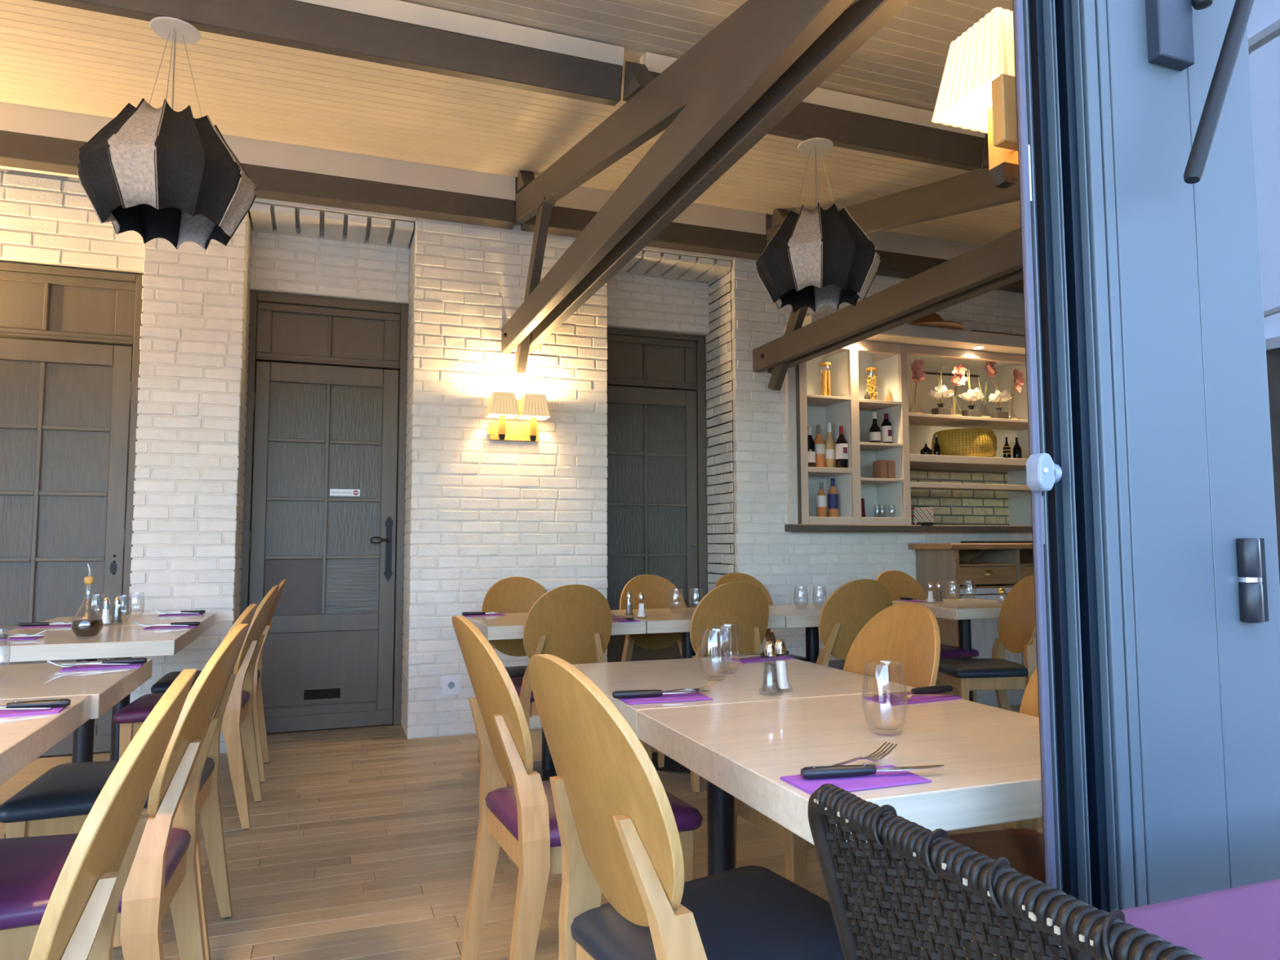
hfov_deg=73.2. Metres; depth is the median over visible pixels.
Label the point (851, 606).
dining chair
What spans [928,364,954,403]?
flowers
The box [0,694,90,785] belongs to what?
dining table
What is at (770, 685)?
pepper shaker
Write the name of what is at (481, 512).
wall
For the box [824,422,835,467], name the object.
wine bottle
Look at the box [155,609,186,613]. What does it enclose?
fork
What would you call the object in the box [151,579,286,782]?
dining chair
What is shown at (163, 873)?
dining chair
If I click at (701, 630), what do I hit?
tumbler
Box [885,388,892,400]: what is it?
flask
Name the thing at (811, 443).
wine bottle
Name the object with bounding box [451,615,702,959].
dining chair
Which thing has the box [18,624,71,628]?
napkin
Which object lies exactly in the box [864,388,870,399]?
flask
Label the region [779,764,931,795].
napkin
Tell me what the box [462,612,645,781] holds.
dining table
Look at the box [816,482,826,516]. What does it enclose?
wine bottle
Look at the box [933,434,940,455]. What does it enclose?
oil cruet
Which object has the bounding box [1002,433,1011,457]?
bottle
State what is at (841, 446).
wine bottle
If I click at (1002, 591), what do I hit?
glass jar
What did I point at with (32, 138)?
purlin
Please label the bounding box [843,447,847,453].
print
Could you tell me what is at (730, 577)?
dining chair
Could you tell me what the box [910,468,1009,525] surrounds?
wall
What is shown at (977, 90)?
wall lamp
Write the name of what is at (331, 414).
door
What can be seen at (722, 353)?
wall
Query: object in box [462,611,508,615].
steak knife
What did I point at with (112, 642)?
dining table
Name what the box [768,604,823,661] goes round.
dining table
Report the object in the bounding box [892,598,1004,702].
dining table
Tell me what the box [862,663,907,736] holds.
tumbler
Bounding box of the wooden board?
[971,329,1024,336]
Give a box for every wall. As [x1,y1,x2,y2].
[0,165,1032,738]
[0,168,733,336]
[128,212,252,753]
[706,267,734,591]
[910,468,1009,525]
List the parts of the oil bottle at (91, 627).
spout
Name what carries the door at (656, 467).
in the wall at (481, 512)
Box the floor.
[0,704,1043,959]
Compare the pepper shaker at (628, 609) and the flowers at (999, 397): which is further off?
the flowers at (999, 397)
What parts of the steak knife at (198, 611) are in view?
handle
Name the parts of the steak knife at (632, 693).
handle, blade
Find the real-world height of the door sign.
0.042 m
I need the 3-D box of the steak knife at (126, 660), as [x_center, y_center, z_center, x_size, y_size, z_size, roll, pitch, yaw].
[-1.573,0.532,2.522,0.230,0.017,0.021,2,-5,-21]
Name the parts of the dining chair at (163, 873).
seat frame, seat, leg, leg, backrest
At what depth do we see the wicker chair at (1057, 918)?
0.76 m
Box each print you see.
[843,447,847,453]
[888,429,892,435]
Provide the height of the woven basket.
0.220 m
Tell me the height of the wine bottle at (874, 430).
0.240 m
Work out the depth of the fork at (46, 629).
3.31 m
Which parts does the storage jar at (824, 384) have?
cork lid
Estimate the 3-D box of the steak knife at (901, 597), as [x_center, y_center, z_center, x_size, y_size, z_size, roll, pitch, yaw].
[1.682,0.737,5.335,0.021,0.017,0.230,1,-5,-17]
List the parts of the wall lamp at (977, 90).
lamp shade, post, plate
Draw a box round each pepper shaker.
[110,596,123,624]
[625,591,635,617]
[758,640,779,692]
[934,582,944,603]
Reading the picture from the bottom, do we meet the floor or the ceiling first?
the floor
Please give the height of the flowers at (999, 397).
0.309 m
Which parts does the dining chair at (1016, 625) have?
leg, seat frame, seat, leg, backrest, leg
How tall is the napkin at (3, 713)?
0.004 m
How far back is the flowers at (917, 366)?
6.43 m
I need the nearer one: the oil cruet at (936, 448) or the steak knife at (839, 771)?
the steak knife at (839, 771)
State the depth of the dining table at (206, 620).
4.08 m
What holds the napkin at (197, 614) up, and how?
on the dining table at (206, 620)
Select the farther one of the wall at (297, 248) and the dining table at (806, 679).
the wall at (297, 248)
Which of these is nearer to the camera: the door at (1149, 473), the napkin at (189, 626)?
the door at (1149, 473)
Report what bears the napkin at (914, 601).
on the dining table at (963, 610)
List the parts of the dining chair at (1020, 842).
seat frame, seat, leg, backrest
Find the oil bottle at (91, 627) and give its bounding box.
[71,564,103,638]
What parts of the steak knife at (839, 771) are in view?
handle, blade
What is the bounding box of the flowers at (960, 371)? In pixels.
[951,363,967,413]
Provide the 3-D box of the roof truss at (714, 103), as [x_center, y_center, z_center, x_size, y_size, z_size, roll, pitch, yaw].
[-0.056,-1.387,3.398,0.202,1.238,4.138,1,-5,-20]
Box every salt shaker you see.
[101,596,112,625]
[637,591,647,618]
[774,638,789,688]
[926,582,935,603]
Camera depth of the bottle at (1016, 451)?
6.65 m
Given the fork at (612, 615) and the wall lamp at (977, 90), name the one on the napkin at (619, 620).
the fork at (612, 615)
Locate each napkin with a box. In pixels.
[0,635,43,640]
[0,706,66,717]
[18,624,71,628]
[59,662,144,671]
[143,625,198,629]
[157,613,204,616]
[463,613,505,617]
[612,617,639,622]
[618,692,712,704]
[722,655,793,663]
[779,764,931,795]
[863,693,961,706]
[896,600,927,602]
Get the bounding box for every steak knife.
[0,633,43,638]
[0,698,71,707]
[18,622,71,626]
[60,657,146,664]
[144,621,199,626]
[162,609,205,613]
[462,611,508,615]
[612,688,710,698]
[618,615,634,620]
[735,649,788,658]
[800,763,944,779]
[873,684,953,696]
[900,596,924,600]
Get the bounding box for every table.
[0,624,199,838]
[0,658,152,719]
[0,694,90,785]
[13,613,215,760]
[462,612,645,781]
[572,654,916,875]
[610,607,785,773]
[636,690,1042,937]
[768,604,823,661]
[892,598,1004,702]
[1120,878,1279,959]
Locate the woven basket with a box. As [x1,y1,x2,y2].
[931,428,996,457]
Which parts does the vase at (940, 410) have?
glass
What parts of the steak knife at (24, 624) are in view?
handle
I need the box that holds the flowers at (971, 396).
[958,368,983,405]
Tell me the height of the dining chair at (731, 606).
0.935 m
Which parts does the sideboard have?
panel, rail, cupboard door, drawer, cup handle, door frame, drawer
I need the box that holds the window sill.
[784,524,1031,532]
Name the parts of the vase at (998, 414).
glass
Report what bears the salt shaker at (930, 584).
on the dining table at (963, 610)
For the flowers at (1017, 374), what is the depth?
6.76 m
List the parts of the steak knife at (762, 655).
blade, handle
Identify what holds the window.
in the wall
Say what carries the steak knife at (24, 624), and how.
on the napkin at (51, 625)
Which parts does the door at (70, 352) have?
pane, pane, pane, pane, transom panel, panel, transom frame, pane, pane, pane, pane, transom panel, keyhole plate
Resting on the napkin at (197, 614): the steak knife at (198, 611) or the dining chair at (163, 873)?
the steak knife at (198, 611)
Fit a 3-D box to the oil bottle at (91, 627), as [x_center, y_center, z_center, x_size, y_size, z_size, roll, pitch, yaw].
[-2.130,0.466,3.330,0.107,0.285,0.106,1,-5,-20]
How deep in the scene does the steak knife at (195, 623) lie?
3.76 m
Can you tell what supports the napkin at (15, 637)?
on the dining table at (112, 642)
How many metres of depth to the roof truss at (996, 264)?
4.35 m
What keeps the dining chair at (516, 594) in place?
on the floor
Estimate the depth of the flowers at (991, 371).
6.66 m
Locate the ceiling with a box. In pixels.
[0,0,1020,244]
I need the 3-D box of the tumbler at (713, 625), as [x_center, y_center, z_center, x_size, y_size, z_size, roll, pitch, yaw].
[0.238,0.465,2.376,0.082,0.130,0.082,1,-5,-20]
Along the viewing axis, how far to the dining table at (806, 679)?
2.25 m
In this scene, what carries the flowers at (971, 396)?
on the vase at (971, 412)
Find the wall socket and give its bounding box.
[441,675,461,695]
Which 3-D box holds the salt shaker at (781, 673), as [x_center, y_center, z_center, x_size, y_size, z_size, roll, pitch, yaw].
[0.339,0.445,2.080,0.058,0.124,0.055,1,-5,-20]
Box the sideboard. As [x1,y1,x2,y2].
[907,542,1033,706]
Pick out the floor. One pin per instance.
(359, 843)
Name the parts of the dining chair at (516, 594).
leg, backrest, seat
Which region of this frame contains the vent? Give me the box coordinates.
[299,684,344,703]
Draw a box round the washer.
[1237,577,1262,582]
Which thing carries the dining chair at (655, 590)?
on the floor
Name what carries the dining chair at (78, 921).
on the floor
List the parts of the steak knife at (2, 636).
handle, blade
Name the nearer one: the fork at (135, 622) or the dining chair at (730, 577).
the fork at (135, 622)
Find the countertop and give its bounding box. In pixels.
[907,542,1032,549]
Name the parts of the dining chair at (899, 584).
backrest, seat, leg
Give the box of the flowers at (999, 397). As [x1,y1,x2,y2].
[987,374,1013,407]
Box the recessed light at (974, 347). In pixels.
[973,346,984,349]
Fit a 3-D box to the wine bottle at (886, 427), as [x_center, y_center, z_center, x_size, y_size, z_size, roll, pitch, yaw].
[1.798,-0.368,6.290,0.081,0.234,0.084,1,-5,-20]
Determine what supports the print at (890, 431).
attached to the wine bottle at (886, 427)
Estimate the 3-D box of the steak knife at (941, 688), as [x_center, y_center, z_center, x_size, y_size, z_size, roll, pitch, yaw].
[0.626,0.485,1.979,0.230,0.017,0.021,2,-5,-24]
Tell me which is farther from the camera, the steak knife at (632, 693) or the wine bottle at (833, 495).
the wine bottle at (833, 495)
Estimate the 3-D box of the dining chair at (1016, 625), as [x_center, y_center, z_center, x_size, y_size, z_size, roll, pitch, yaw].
[1.835,0.972,4.520,0.552,0.935,0.442,0,-4,-4]
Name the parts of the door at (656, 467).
transom panel, pane, pane, pane, pane, panel, transom frame, transom panel, pane, pane, pane, pane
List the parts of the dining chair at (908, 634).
leg, seat frame, leg, backrest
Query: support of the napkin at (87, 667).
on the dining table at (107, 687)
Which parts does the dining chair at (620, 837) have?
leg, seat frame, backrest, leg, seat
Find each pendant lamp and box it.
[76,16,257,249]
[755,137,880,313]
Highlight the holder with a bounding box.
[861,497,865,517]
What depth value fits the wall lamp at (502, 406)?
5.14 m
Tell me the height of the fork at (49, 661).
0.023 m
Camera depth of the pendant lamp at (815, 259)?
3.46 m
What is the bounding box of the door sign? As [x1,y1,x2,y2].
[329,488,359,496]
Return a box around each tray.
[915,522,933,524]
[960,541,1032,543]
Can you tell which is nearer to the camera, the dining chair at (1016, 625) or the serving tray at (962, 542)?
the dining chair at (1016, 625)
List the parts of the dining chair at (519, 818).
leg, backrest, leg, seat frame, seat, leg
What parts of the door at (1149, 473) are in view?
latch plate, stop knob, latch plate, hook knob, crank rod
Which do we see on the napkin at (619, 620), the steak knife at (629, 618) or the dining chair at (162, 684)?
the steak knife at (629, 618)
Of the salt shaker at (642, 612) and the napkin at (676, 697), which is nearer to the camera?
the napkin at (676, 697)
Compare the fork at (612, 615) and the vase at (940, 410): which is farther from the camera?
the vase at (940, 410)
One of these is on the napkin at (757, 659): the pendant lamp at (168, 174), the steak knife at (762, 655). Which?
the steak knife at (762, 655)
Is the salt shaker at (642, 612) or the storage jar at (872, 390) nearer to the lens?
the salt shaker at (642, 612)
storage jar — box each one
[819,361,831,395]
[865,367,878,399]
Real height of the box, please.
0.125 m
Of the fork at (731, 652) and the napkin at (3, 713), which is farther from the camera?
the fork at (731, 652)
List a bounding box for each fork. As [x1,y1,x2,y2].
[0,706,51,709]
[9,629,47,635]
[47,660,130,666]
[135,622,189,626]
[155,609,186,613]
[611,612,627,620]
[662,680,716,692]
[725,650,760,657]
[799,742,897,776]
[883,690,956,699]
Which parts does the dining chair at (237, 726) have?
leg, seat, seat frame, leg, leg, backrest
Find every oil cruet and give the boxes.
[920,442,932,454]
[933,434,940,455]
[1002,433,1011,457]
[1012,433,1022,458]
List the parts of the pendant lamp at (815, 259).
felt panel, felt panel, felt panel, felt panel, felt panel, felt panel, cord, felt panel, felt panel, felt panel, felt panel, felt panel, felt panel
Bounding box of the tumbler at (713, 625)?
[711,625,741,673]
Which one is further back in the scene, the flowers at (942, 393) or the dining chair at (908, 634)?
the flowers at (942, 393)
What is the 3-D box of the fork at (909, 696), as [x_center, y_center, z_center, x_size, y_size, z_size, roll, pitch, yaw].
[0.631,0.477,1.933,0.202,0.023,0.025,2,-5,-26]
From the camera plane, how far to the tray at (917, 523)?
6.15 m
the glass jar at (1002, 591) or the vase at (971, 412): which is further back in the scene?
the vase at (971, 412)
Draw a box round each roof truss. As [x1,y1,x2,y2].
[501,0,911,373]
[752,133,1022,391]
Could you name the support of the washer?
in the door at (1149, 473)
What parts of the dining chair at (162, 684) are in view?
seat, leg, leg, backrest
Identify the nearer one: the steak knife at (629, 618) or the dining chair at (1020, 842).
the dining chair at (1020, 842)
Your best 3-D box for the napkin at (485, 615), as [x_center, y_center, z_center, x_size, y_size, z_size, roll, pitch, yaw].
[-0.784,0.679,4.333,0.200,0.004,0.096,1,-5,-20]
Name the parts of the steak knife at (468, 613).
handle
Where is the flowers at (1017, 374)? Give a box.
[1010,368,1024,417]
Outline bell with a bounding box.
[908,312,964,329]
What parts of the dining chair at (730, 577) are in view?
backrest, leg, seat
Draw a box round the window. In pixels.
[1246,0,1279,583]
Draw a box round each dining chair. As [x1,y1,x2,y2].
[0,603,257,959]
[0,623,248,959]
[28,668,197,959]
[113,585,279,829]
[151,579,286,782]
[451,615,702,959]
[477,576,547,762]
[506,584,612,784]
[528,653,916,959]
[619,574,686,761]
[657,581,768,793]
[713,572,806,661]
[733,602,948,954]
[806,578,892,670]
[861,666,1047,959]
[875,569,979,702]
[935,575,1036,710]
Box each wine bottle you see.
[807,426,815,466]
[813,424,825,466]
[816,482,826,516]
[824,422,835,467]
[827,478,838,516]
[835,426,848,467]
[869,412,880,443]
[880,413,892,443]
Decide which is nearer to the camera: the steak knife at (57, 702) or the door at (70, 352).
the steak knife at (57, 702)
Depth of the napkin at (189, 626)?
3.71 m
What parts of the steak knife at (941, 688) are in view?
blade, handle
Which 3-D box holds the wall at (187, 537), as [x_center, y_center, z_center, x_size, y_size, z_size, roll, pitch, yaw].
[-2.557,-0.027,4.972,0.504,3.020,0.734,1,-5,-20]
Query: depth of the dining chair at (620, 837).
1.31 m
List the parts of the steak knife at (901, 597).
handle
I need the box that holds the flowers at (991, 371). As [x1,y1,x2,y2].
[977,360,997,415]
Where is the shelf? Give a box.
[801,314,1025,355]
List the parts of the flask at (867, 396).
glass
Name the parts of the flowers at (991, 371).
stem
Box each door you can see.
[0,262,143,756]
[239,289,408,733]
[606,327,707,662]
[1012,0,1279,958]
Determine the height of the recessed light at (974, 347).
0.004 m
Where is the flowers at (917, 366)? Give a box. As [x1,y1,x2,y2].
[907,359,925,411]
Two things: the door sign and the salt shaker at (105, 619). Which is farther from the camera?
the door sign
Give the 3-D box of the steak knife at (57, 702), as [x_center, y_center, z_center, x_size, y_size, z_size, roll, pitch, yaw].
[-1.345,0.479,1.831,0.230,0.017,0.021,2,-5,-21]
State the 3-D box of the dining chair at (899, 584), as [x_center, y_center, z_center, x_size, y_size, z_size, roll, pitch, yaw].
[1.721,1.030,5.288,0.442,0.935,0.552,1,-5,-20]
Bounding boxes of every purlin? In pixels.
[0,102,1022,293]
[33,0,987,170]
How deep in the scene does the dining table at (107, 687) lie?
2.27 m
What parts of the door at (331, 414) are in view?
pane, pane, pane, pane, transom panel, panel, transom frame, pane, pane, pane, pane, transom panel, handle, handle plate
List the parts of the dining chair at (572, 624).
seat, leg, seat frame, backrest, leg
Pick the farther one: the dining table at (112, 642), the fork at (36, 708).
the dining table at (112, 642)
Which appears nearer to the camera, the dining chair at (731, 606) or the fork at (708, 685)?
the fork at (708, 685)
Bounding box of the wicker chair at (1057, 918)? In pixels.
[807,783,1204,959]
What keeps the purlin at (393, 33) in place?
attached to the ceiling
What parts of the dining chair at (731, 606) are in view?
leg, leg, backrest, leg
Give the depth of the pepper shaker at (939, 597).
5.20 m
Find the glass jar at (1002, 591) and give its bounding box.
[996,588,1005,602]
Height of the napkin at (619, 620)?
0.004 m
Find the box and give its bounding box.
[911,507,933,524]
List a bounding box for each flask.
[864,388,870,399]
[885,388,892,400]
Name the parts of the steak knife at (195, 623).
handle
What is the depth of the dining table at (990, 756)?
1.50 m
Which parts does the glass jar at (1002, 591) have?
lid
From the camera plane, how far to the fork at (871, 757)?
1.37 m
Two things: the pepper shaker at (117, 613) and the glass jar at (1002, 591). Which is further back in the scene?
the glass jar at (1002, 591)
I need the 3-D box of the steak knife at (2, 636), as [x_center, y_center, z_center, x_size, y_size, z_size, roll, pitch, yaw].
[-2.392,0.592,3.270,0.230,0.017,0.021,1,-4,-15]
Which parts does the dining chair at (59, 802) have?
leg, seat, seat frame, leg, leg, backrest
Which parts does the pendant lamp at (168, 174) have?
felt panel, felt panel, felt panel, felt panel, felt panel, felt panel, cord, felt panel, felt panel, felt panel, felt panel, felt panel, felt panel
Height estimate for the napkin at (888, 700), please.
0.004 m
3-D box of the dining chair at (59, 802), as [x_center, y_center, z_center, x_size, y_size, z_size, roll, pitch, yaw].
[-1.362,0.817,2.361,0.552,0.935,0.442,1,-5,-18]
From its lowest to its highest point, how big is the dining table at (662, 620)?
0.750 m
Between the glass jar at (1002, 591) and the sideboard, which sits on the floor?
the sideboard
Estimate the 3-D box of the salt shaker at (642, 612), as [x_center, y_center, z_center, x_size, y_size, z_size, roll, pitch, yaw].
[0.007,0.604,4.166,0.058,0.124,0.055,1,-5,-20]
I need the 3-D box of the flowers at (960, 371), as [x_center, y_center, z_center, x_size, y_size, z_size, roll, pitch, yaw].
[2.428,-0.698,6.546,0.151,0.393,0.096,4,-6,-44]
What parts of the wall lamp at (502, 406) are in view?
post, lamp shade, plate, post, lamp shade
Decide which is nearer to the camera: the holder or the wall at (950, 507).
the holder
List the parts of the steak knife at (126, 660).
blade, handle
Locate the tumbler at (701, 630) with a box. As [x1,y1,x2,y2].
[698,630,730,680]
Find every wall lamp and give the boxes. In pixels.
[484,391,550,441]
[931,7,1018,188]
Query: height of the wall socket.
0.112 m
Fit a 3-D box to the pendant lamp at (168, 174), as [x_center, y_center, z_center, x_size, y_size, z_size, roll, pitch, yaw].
[-1.512,-1.139,2.784,0.507,0.682,0.507,-1,-4,10]
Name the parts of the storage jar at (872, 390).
cork lid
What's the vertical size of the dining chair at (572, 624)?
0.935 m
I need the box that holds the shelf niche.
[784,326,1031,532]
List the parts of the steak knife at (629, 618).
handle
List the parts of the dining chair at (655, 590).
leg, leg, backrest, seat, leg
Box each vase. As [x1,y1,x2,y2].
[931,403,950,415]
[962,405,981,417]
[990,407,1008,418]
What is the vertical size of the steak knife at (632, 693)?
0.017 m

